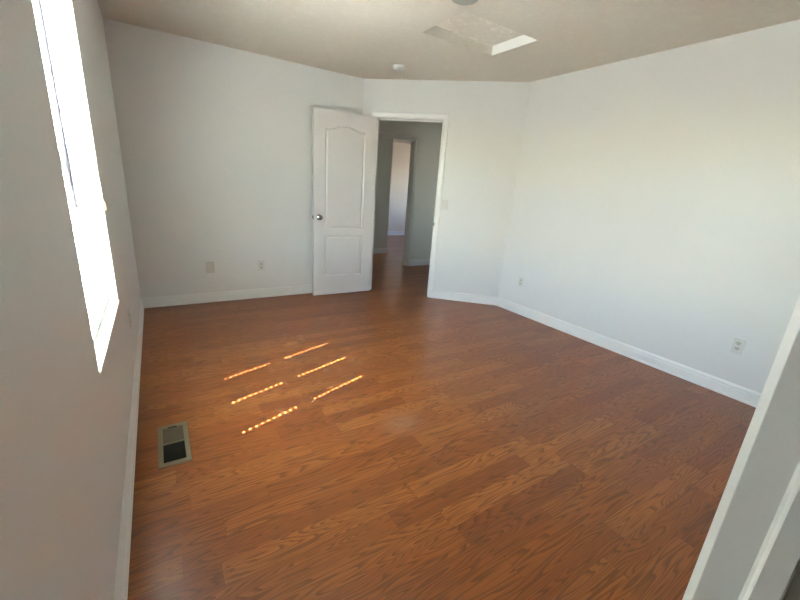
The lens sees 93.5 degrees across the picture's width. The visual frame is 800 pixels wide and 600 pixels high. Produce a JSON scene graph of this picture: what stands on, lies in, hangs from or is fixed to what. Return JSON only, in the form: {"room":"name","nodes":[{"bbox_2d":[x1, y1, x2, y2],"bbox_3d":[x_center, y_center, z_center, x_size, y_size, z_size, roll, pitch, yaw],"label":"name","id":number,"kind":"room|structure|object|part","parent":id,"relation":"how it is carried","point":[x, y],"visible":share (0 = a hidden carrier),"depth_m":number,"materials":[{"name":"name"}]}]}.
{"room":"empty bedroom","nodes":[
{"label":"empty bedroom","id":0,"kind":"room"},
{"bbox_2d":[0,0,140,599],"bbox_3d":[-1.100,-0.336,1.157,0.155,2.440,5.605,-7,20,-32],"label":"wall","id":1,"kind":"structure","parent":0,"point":[64,424],"depth_m":0.85,"materials":[{"name":"paint"}]},
{"bbox_2d":[50,101,119,374],"bbox_3d":[-1.248,-0.543,1.365,0.158,1.426,0.870,-7,20,-32],"label":"window","id":2,"kind":"structure","parent":1,"relation":"in","point":[102,339],"depth_m":1.64,"materials":[{"name":"white glass"}]},
{"bbox_3d":[-1.287,-0.539,1.341,0.066,1.426,0.870,-7,20,-32],"label":"frame","id":3,"kind":"part","parent":2,"relation":"part of","materials":[{"name":"white plastic"}]},
{"bbox_3d":[-1.298,-0.208,1.448,0.027,0.700,0.838,-7,20,-32],"label":"sash","id":4,"kind":"part","parent":2,"relation":"part of","materials":[{"name":"white plastic"}]},
{"bbox_2d":[32,0,109,341],"bbox_3d":[-1.214,-0.552,1.384,0.097,1.412,0.863,-7,20,-32],"label":"window blind","id":5,"kind":"object","parent":2,"relation":"attached to","point":[49,23],"visible":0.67,"depth_m":1.47,"materials":[{"name":"white plastic"}]},
{"bbox_3d":[-1.288,-0.566,1.460,0.054,1.352,0.002,-7,20,-32],"label":"ladder cord","id":6,"kind":"part","parent":5,"relation":"part of","materials":[{"name":"white fabric"}]},
{"bbox_3d":[-1.394,-0.883,1.666,0.023,0.867,0.002,-7,20,-32],"label":"lift cord","id":7,"kind":"part","parent":5,"relation":"part of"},
{"bbox_3d":[-1.456,-0.654,1.716,0.054,1.352,0.002,-7,20,-32],"label":"ladder cord","id":8,"kind":"part","parent":5,"relation":"part of","materials":[{"name":"white fabric"}]},
{"bbox_3d":[-1.279,0.115,1.573,0.029,0.020,0.856,-7,20,-32],"label":"rail","id":9,"kind":"part","parent":5,"relation":"part of","materials":[{"name":"white plastic"}]},
{"bbox_3d":[-1.267,0.130,1.584,0.092,0.012,0.869,-7,20,-32],"label":"sill","id":10,"kind":"part","parent":2,"relation":"part of","materials":[{"name":"paint"}]},
{"bbox_2d":[114,298,143,599],"bbox_3d":[-1.417,0.609,2.009,0.017,0.105,4.196,-7,20,-32],"label":"baseboard","id":11,"kind":"structure","parent":1,"relation":"attached to","point":[123,560],"depth_m":1.53,"materials":[{"name":"paint"}]},
{"bbox_2d":[128,308,131,328],"bbox_3d":[-1.716,0.115,2.392,0.008,0.117,0.072,-7,20,-32],"label":"wall outlet","id":12,"kind":"object","parent":1,"relation":"attached to","point":[129,316],"visible":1,"depth_m":2.37,"materials":[{"name":"white plastic"}]},
{"bbox_2d":[103,18,363,297],"bbox_3d":[-1.480,-1.219,4.022,2.374,2.440,0.115,-7,20,-32],"label":"wall","id":13,"kind":"structure","parent":0,"point":[216,141],"depth_m":3.71,"materials":[{"name":"paint"}]},
{"bbox_2d":[206,262,213,272],"bbox_3d":[-1.976,-0.339,3.922,0.072,0.117,0.008,-7,20,-32],"label":"phone jack","id":14,"kind":"object","parent":13,"relation":"attached to","point":[209,265],"visible":1,"depth_m":3.92,"materials":[{"name":"plastic"}]},
{"bbox_2d":[142,284,312,307],"bbox_3d":[-1.540,-0.083,4.292,2.332,0.105,0.017,-7,20,-32],"label":"baseboard","id":15,"kind":"structure","parent":13,"relation":"attached to","point":[172,300],"depth_m":4.06,"materials":[{"name":"paint"}]},
{"bbox_2d":[258,260,264,270],"bbox_3d":[-1.544,-0.382,4.192,0.072,0.117,0.008,-7,20,-32],"label":"wall outlet","id":16,"kind":"object","parent":13,"relation":"attached to","point":[261,264],"visible":1,"depth_m":4.19,"materials":[{"name":"white plastic"}]},
{"bbox_2d":[374,137,392,247],"bbox_3d":[-1.377,-2.018,6.717,2.725,2.440,0.115,-7,20,-32],"label":"wall","id":17,"kind":"structure","parent":0,"point":[385,145],"depth_m":7.31,"materials":[{"name":"paint"}]},
{"bbox_2d":[373,248,387,252],"bbox_3d":[-1.443,-0.901,7.048,2.742,0.105,0.132,-7,20,-32],"label":"baseboard","id":18,"kind":"structure","parent":17,"relation":"attached to","point":[376,250],"depth_m":7.63,"materials":[{"name":"paint"}]},
{"bbox_2d":[388,141,410,230],"bbox_3d":[-0.693,-2.953,9.999,7.700,2.440,0.120,-7,20,-32],"label":"wall","id":19,"kind":"structure","parent":0,"point":[398,187],"depth_m":10.31,"materials":[{"name":"paint"}]},
{"bbox_2d":[388,231,404,234],"bbox_3d":[-1.116,-1.774,10.042,6.600,0.105,0.017,-7,20,-32],"label":"baseboard","id":20,"kind":"structure","parent":19,"relation":"attached to","point":[389,232],"depth_m":10.67,"materials":[{"name":"paint"}]},
{"bbox_2d":[379,120,441,259],"bbox_3d":[-0.098,-1.747,6.107,4.200,2.440,0.115,-7,20,-32],"label":"wall","id":21,"kind":"structure","parent":0,"point":[429,133],"depth_m":6.29,"materials":[{"name":"paint"}]},
{"bbox_2d":[379,130,418,265],"bbox_3d":[-0.200,-1.571,6.101,0.942,2.094,0.148,-7,20,-32],"label":"door frame","id":22,"kind":"structure","parent":21,"relation":"attached to","point":[414,140],"depth_m":6.21,"materials":[{"name":"paint"}]},
{"bbox_2d":[410,259,429,265],"bbox_3d":[-0.140,-0.612,6.388,4.200,0.105,0.017,-7,20,-32],"label":"baseboard","id":23,"kind":"structure","parent":21,"relation":"attached to","point":[416,262],"depth_m":6.69,"materials":[{"name":"paint"}]},
{"bbox_2d":[127,235,755,599],"bbox_3d":[1.093,-0.354,6.204,9.155,0.120,11.400,-7,20,-32],"label":"floor","id":24,"kind":"structure","parent":0,"point":[391,440],"depth_m":1.92,"materials":[{"name":"brown wood"}]},
{"bbox_2d":[157,421,191,469],"bbox_3d":[-1.134,0.716,1.889,0.137,0.006,0.347,-7,20,-32],"label":"floor vent","id":25,"kind":"object","parent":24,"relation":"in","point":[174,448],"visible":1,"depth_m":1.87,"materials":[{"name":"beige metal"}]},
{"bbox_2d":[363,79,529,296],"bbox_3d":[0.406,-1.224,4.476,1.886,2.440,0.115,7,17,10],"label":"wall","id":26,"kind":"structure","parent":0,"point":[486,118],"depth_m":4.24,"materials":[{"name":"paint"}]},
{"bbox_2d":[312,106,377,295],"bbox_3d":[-0.644,-1.061,4.367,0.775,2.028,0.161,-7,20,-32],"label":"door","id":27,"kind":"structure","parent":26,"relation":"in","point":[344,143],"depth_m":4.32,"materials":[{"name":"paint"}]},
{"bbox_3d":[-0.890,-0.920,4.193,0.064,0.064,0.063,-7,20,-32],"label":"knob","id":28,"kind":"part","parent":27,"relation":"part of","materials":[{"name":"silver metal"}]},
{"bbox_2d":[370,111,449,297],"bbox_3d":[0.054,-1.107,4.582,0.885,2.108,0.148,7,17,10],"label":"door frame","id":29,"kind":"structure","parent":26,"relation":"attached to","point":[390,116],"depth_m":4.34,"materials":[{"name":"paint"}]},
{"bbox_2d":[441,199,447,209],"bbox_3d":[0.524,-1.115,4.413,0.072,0.117,0.016,7,17,10],"label":"light switch","id":30,"kind":"object","parent":26,"relation":"attached to","point":[444,206],"visible":1,"depth_m":4.42,"materials":[{"name":"white plastic"}]},
{"bbox_2d":[432,290,497,304],"bbox_3d":[0.314,-0.090,4.748,1.803,0.105,0.017,7,17,10],"label":"baseboard","id":31,"kind":"structure","parent":26,"relation":"attached to","point":[456,296],"depth_m":4.66,"materials":[{"name":"paint"}]},
{"bbox_2d":[97,0,799,143],"bbox_3d":[1.263,-2.787,5.476,9.155,0.090,11.400,-7,20,-32],"label":"ceiling","id":32,"kind":"structure","parent":0,"point":[364,39],"depth_m":2.79,"materials":[{"name":"white paint"}]},
{"bbox_2d":[392,64,404,70],"bbox_3d":[-0.014,-2.276,3.698,0.124,0.040,0.124,-7,20,-32],"label":"smoke detector","id":33,"kind":"object","parent":32,"relation":"attached to","point":[397,67],"visible":1,"depth_m":3.66,"materials":[{"name":"white plastic"}]},
{"bbox_2d":[452,0,477,5],"bbox_3d":[0.396,-1.834,2.293,0.172,0.026,0.172,-7,20,-32],"label":"recessed light","id":34,"kind":"object","parent":32,"relation":"in","point":[459,2],"visible":1,"depth_m":2.31,"materials":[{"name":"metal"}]},
{"bbox_2d":[436,11,522,45],"bbox_3d":[0.613,-2.079,2.837,0.748,0.016,0.501,-7,20,-32],"label":"attic hatch","id":35,"kind":"object","parent":32,"relation":"attached to","point":[467,24],"visible":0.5,"depth_m":2.91,"materials":[{"name":"white paint"}]},
{"bbox_2d":[421,10,538,55],"bbox_3d":[0.610,-2.037,2.850,0.752,0.072,0.505,-7,20,-32],"label":"trim","id":36,"kind":"structure","parent":32,"relation":"attached to","point":[435,31],"depth_m":3.01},
{"bbox_2d":[492,35,537,55],"bbox_3d":[0.924,-2.073,3.044,0.012,0.072,0.481,-7,20,-32],"label":"trim","id":37,"kind":"structure","parent":32,"relation":"attached to","point":[522,40],"depth_m":3.05,"materials":[{"name":"paint"}]},
{"bbox_2d":[498,19,799,393],"bbox_3d":[2.431,-0.525,2.611,0.115,2.440,4.314,-7,20,-32],"label":"wall","id":38,"kind":"structure","parent":0,"point":[655,208],"depth_m":2.94,"materials":[{"name":"paint"}]},
{"bbox_2d":[518,276,523,287],"bbox_3d":[1.369,-0.206,4.271,0.008,0.117,0.072,-7,20,-32],"label":"wall outlet","id":39,"kind":"object","parent":38,"relation":"attached to","point":[521,279],"visible":1,"depth_m":4.27,"materials":[{"name":"white plastic"}]},
{"bbox_2d":[496,297,760,407],"bbox_3d":[1.968,0.425,3.412,0.017,0.105,2.976,-7,20,-32],"label":"baseboard","id":40,"kind":"structure","parent":38,"relation":"attached to","point":[742,394],"depth_m":3.21,"materials":[{"name":"paint"}]},
{"bbox_2d":[729,336,746,354],"bbox_3d":[2.410,0.327,2.686,0.008,0.117,0.072,-7,20,-32],"label":"wall outlet","id":41,"kind":"object","parent":38,"relation":"attached to","point":[738,344],"visible":1,"depth_m":2.68,"materials":[{"name":"white plastic"}]},
{"bbox_3d":[1.331,-0.087,0.891,3.634,2.440,0.115,-7,20,-32],"label":"wall","id":42,"kind":"structure","parent":0,"visible":0},
{"bbox_2d":[682,295,799,599],"bbox_3d":[0.195,0.201,0.243,0.783,2.108,0.148,-7,20,-32],"label":"door frame","id":43,"kind":"structure","parent":42,"relation":"attached to","point":[750,550],"depth_m":0.46,"materials":[{"name":"paint"}]}
]}

